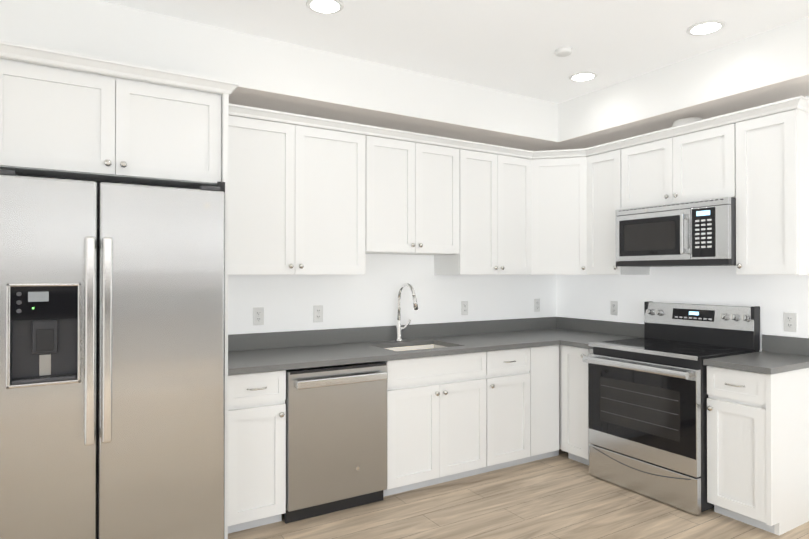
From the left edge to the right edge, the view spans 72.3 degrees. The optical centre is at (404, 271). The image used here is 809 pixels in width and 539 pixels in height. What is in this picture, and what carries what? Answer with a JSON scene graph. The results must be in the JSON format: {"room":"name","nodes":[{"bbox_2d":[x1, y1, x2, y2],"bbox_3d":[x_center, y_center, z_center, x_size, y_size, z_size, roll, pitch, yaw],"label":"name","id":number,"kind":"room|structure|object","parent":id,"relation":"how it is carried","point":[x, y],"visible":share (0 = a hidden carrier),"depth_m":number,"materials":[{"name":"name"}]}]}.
{"room":"kitchen","nodes":[
{"label":"kitchen","id":0,"kind":"room"},
{"bbox_2d":[228,254,555,334],"bbox_3d":[-1.017,0.022,3.579,5.700,2.727,0.100,0,0,-31],"label":"wall","id":1,"kind":"structure","parent":0,"point":[368,298],"depth_m":4.04,"materials":[{"name":"white paint"}]},
{"bbox_2d":[253,307,263,324],"bbox_3d":[-0.938,0.288,3.561,0.072,0.116,0.008,0,0,-31],"label":"electrical outlet","id":2,"kind":"object","parent":1,"relation":"attached to","point":[258,315],"visible":1,"depth_m":3.56,"materials":[{"name":"white plastic"}]},
{"bbox_2d":[228,104,307,274],"bbox_3d":[-0.928,-0.459,3.380,0.539,0.962,0.332,0,0,-31],"label":"upper cabinet","id":3,"kind":"object","parent":1,"relation":"attached to","point":[268,149],"depth_m":3.27,"materials":[{"name":"white paint"}]},
{"bbox_2d":[313,305,322,322],"bbox_3d":[-0.587,0.290,3.774,0.072,0.116,0.008,0,0,-31],"label":"electrical outlet","id":4,"kind":"object","parent":1,"relation":"attached to","point":[317,313],"visible":1,"depth_m":3.77,"materials":[{"name":"white plastic"}]},
{"bbox_2d":[308,116,375,274],"bbox_3d":[-0.541,-0.457,3.614,0.601,0.962,0.332,0,0,-31],"label":"upper cabinet","id":5,"kind":"object","parent":1,"relation":"attached to","point":[309,195],"depth_m":3.51,"materials":[{"name":"white paint"}]},
{"bbox_2d":[376,127,423,254],"bbox_3d":[-0.148,-0.531,3.853,0.438,0.812,0.332,0,0,-31],"label":"upper cabinet","id":6,"kind":"object","parent":1,"relation":"attached to","point":[399,153],"depth_m":3.74,"materials":[{"name":"white paint"}]},
{"bbox_2d":[424,134,463,255],"bbox_3d":[0.125,-0.530,4.018,0.438,0.812,0.332,0,0,-31],"label":"upper cabinet","id":7,"kind":"object","parent":1,"relation":"attached to","point":[443,156],"depth_m":3.93,"materials":[{"name":"white paint"}]},
{"bbox_2d":[434,140,491,274],"bbox_3d":[0.463,-0.454,4.223,0.475,0.962,0.332,0,0,-31],"label":"upper cabinet","id":8,"kind":"object","parent":1,"relation":"attached to","point":[477,258],"depth_m":4.09,"materials":[{"name":"white paint"}]},
{"bbox_2d":[461,301,467,314],"bbox_3d":[0.482,0.293,4.422,0.072,0.116,0.008,0,0,-31],"label":"electrical outlet","id":9,"kind":"object","parent":1,"relation":"attached to","point":[464,307],"visible":1,"depth_m":4.42,"materials":[{"name":"white plastic"}]},
{"bbox_2d":[492,145,527,274],"bbox_3d":[0.770,-0.453,4.387,0.456,0.962,0.370,0,0,-31],"label":"upper cabinet","id":10,"kind":"object","parent":1,"relation":"attached to","point":[509,165],"depth_m":4.25,"materials":[{"name":"white paint"}]},
{"bbox_2d":[534,298,539,311],"bbox_3d":[1.158,0.296,4.831,0.072,0.116,0.008,0,0,-31],"label":"electrical outlet","id":11,"kind":"object","parent":1,"relation":"attached to","point":[536,305],"visible":1,"depth_m":4.83,"materials":[{"name":"white plastic"}]},
{"bbox_2d":[0,0,808,150],"bbox_3d":[0.693,-1.205,0.763,5.500,0.307,6.500,0,0,-31],"label":"soffit","id":12,"kind":"structure","parent":0,"point":[767,67],"depth_m":3.37,"materials":[{"name":"white paint"}]},
{"bbox_2d":[98,0,808,103],"bbox_3d":[0.693,-1.408,0.765,5.700,0.100,6.700,0,0,-31],"label":"ceiling","id":13,"kind":"structure","parent":0,"point":[510,46],"depth_m":3.11,"materials":[{"name":"white paint"}]},
{"bbox_2d":[306,0,343,13],"bbox_3d":[-0.402,-1.343,2.802,0.192,0.006,0.192,0,0,-31],"label":"recessed light","id":14,"kind":"object","parent":13,"relation":"in","point":[327,6],"visible":1,"depth_m":2.81,"materials":[{"name":"white"}]},
{"bbox_2d":[555,47,572,56],"bbox_3d":[0.966,-1.329,3.362,0.104,0.028,0.104,0,0,-31],"label":"smoke detector","id":15,"kind":"object","parent":13,"relation":"attached to","point":[563,51],"visible":1,"depth_m":3.33,"materials":[{"name":"white plastic"}]},
{"bbox_2d":[569,72,597,81],"bbox_3d":[1.230,-1.337,3.814,0.192,0.006,0.192,0,0,-31],"label":"recessed light","id":16,"kind":"object","parent":13,"relation":"in","point":[582,76],"visible":1,"depth_m":3.80,"materials":[{"name":"white"}]},
{"bbox_2d":[686,20,725,35],"bbox_3d":[1.664,-1.341,3.060,0.192,0.006,0.192,0,0,-31],"label":"recessed light","id":17,"kind":"object","parent":13,"relation":"in","point":[706,27],"visible":1,"depth_m":3.05,"materials":[{"name":"white"}]},
{"bbox_2d":[228,449,808,538],"bbox_3d":[0.693,1.418,0.748,5.700,0.098,6.700,0,0,-31],"label":"floor","id":18,"kind":"structure","parent":0,"point":[561,495],"depth_m":3.12,"materials":[{"name":"wood"}]},
{"bbox_2d":[0,169,224,538],"bbox_3d":[-1.440,0.491,2.703,0.921,1.779,0.896,0,0,-31],"label":"refrigerator","id":19,"kind":"object","parent":18,"relation":"on","point":[111,360],"visible":1,"depth_m":2.37,"materials":[{"name":"grey metal"}]},
{"bbox_2d":[0,40,238,538],"bbox_3d":[-1.470,0.219,2.809,1.054,2.324,0.739,0,0,-31],"label":"cabinet","id":20,"kind":"object","parent":18,"relation":"on","point":[60,122],"visible":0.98,"depth_m":2.55,"materials":[{"name":"white paint"}]},
{"bbox_2d":[228,370,285,533],"bbox_3d":[-0.942,0.958,3.190,0.322,0.850,0.628,0,0,-31],"label":"base cabinet","id":21,"kind":"object","parent":18,"relation":"on","point":[256,401],"depth_m":2.93,"materials":[{"name":"white paint"}]},
{"bbox_2d":[285,361,387,523],"bbox_3d":[-0.512,0.966,3.397,0.615,0.838,0.684,0,0,-31],"label":"dishwasher","id":22,"kind":"object","parent":18,"relation":"on","point":[336,437],"visible":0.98,"depth_m":3.14,"materials":[{"name":"grey metal"}]},
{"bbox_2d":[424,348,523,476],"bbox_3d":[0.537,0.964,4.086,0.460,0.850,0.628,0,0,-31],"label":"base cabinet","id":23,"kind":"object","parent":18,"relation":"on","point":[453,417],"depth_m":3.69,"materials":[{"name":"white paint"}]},
{"bbox_2d":[524,345,567,462],"bbox_3d":[0.861,0.964,4.240,0.376,0.850,0.700,0,0,-31],"label":"base cabinet","id":24,"kind":"object","parent":18,"relation":"on","point":[545,367],"depth_m":4.02,"materials":[{"name":"white paint"}]},
{"bbox_2d":[228,283,599,374],"bbox_3d":[0.232,0.412,3.880,3.042,0.661,0.669,0,0,-31],"label":"countertop","id":25,"kind":"structure","parent":24,"relation":"on","point":[264,352],"depth_m":3.80,"materials":[{"name":"stone"}]},
{"bbox_2d":[395,283,417,340],"bbox_3d":[0.044,0.292,3.935,0.127,0.422,0.278,0,0,-31],"label":"faucet","id":26,"kind":"object","parent":25,"relation":"on","point":[398,325],"depth_m":4.00,"materials":[{"name":"silver metal"}]},
{"bbox_2d":[384,344,444,350],"bbox_3d":[0.082,0.638,3.767,0.564,0.206,0.404,0,0,-31],"label":"sink","id":27,"kind":"object","parent":25,"relation":"in","point":[395,347],"depth_m":3.96,"materials":[{"name":"silver metal"}]},
{"bbox_2d":[560,320,643,348],"bbox_3d":[1.492,0.468,4.087,0.672,0.137,0.282,0,0,-31],"label":"countertop","id":28,"kind":"structure","parent":24,"relation":"on","point":[571,334],"depth_m":4.35,"materials":[{"name":"stone"}]},
{"bbox_2d":[568,346,592,465],"bbox_3d":[1.503,0.964,4.109,0.627,0.850,0.310,0,0,-31],"label":"base cabinet","id":29,"kind":"object","parent":18,"relation":"on","point":[578,407],"depth_m":3.96,"materials":[{"name":"white paint"}]},
{"bbox_2d":[583,301,759,514],"bbox_3d":[1.709,0.803,3.600,0.767,1.165,0.767,0,0,-31],"label":"range","id":30,"kind":"object","parent":18,"relation":"on","point":[647,398],"visible":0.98,"depth_m":3.45,"materials":[{"name":"grey metal"}]},
{"bbox_2d":[707,366,808,534],"bbox_3d":[2.072,0.958,3.165,0.632,0.850,0.340,0,0,-31],"label":"base cabinet","id":31,"kind":"object","parent":18,"relation":"on","point":[758,423],"depth_m":2.98,"materials":[{"name":"white paint"}]},
{"bbox_2d":[703,334,808,374],"bbox_3d":[2.065,0.462,3.157,0.657,0.137,0.353,0,0,-31],"label":"countertop","id":32,"kind":"structure","parent":31,"relation":"on","point":[779,354],"depth_m":3.17,"materials":[{"name":"stone"}]},
{"bbox_2d":[556,96,808,350],"bbox_3d":[3.113,0.013,2.164,0.100,2.727,6.600,0,0,-31],"label":"wall","id":33,"kind":"structure","parent":0,"point":[773,297],"depth_m":3.91,"materials":[{"name":"white paint"}]},
{"bbox_2d":[528,148,587,274],"bbox_3d":[1.245,-0.452,4.494,0.678,0.962,0.680,0,0,-31],"label":"upper cabinet","id":34,"kind":"object","parent":33,"relation":"attached to","point":[557,179],"depth_m":4.31,"materials":[{"name":"white paint"}]},
{"bbox_2d":[610,301,617,314],"bbox_3d":[1.676,0.294,4.430,0.008,0.116,0.072,0,0,-31],"label":"electrical outlet","id":35,"kind":"object","parent":33,"relation":"attached to","point":[613,307],"visible":1,"depth_m":4.43,"materials":[{"name":"white plastic"}]},
{"bbox_2d":[588,140,649,274],"bbox_3d":[1.591,-0.454,4.220,0.370,0.962,0.358,0,0,-31],"label":"upper cabinet","id":36,"kind":"object","parent":33,"relation":"attached to","point":[603,159],"depth_m":4.13,"materials":[{"name":"white paint"}]},
{"bbox_2d":[620,130,659,209],"bbox_3d":[1.820,-0.689,3.880,0.332,0.496,0.459,0,0,-31],"label":"upper cabinet","id":37,"kind":"object","parent":33,"relation":"attached to","point":[639,155],"depth_m":3.86,"materials":[{"name":"white paint"}]},
{"bbox_2d":[660,112,735,204],"bbox_3d":[1.996,-0.691,3.589,0.332,0.496,0.459,0,0,-31],"label":"upper cabinet","id":38,"kind":"object","parent":33,"relation":"attached to","point":[698,158],"depth_m":3.50,"materials":[{"name":"white paint"}]},
{"bbox_2d":[615,197,735,266],"bbox_3d":[1.857,-0.237,3.700,0.451,0.402,0.791,0,0,-31],"label":"microwave","id":39,"kind":"object","parent":38,"relation":"attached to","point":[697,233],"visible":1,"depth_m":3.54,"materials":[{"name":"grey metal"}]},
{"bbox_2d":[672,117,702,126],"bbox_3d":[1.894,-0.952,3.700,0.194,0.111,0.194,0,0,-31],"label":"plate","id":40,"kind":"object","parent":38,"relation":"on","point":[683,121],"visible":0.29,"depth_m":3.62,"materials":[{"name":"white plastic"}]},
{"bbox_2d":[736,96,808,274],"bbox_3d":[2.200,-0.460,3.252,0.332,0.962,0.324,0,0,-31],"label":"upper cabinet","id":41,"kind":"object","parent":33,"relation":"attached to","point":[772,139],"depth_m":3.13,"materials":[{"name":"white paint"}]},
{"bbox_2d":[783,312,796,331],"bbox_3d":[2.331,0.307,3.349,0.008,0.116,0.072,0,0,-31],"label":"electrical outlet","id":42,"kind":"object","parent":33,"relation":"attached to","point":[790,321],"visible":1,"depth_m":3.35,"materials":[{"name":"white plastic"}]}
]}

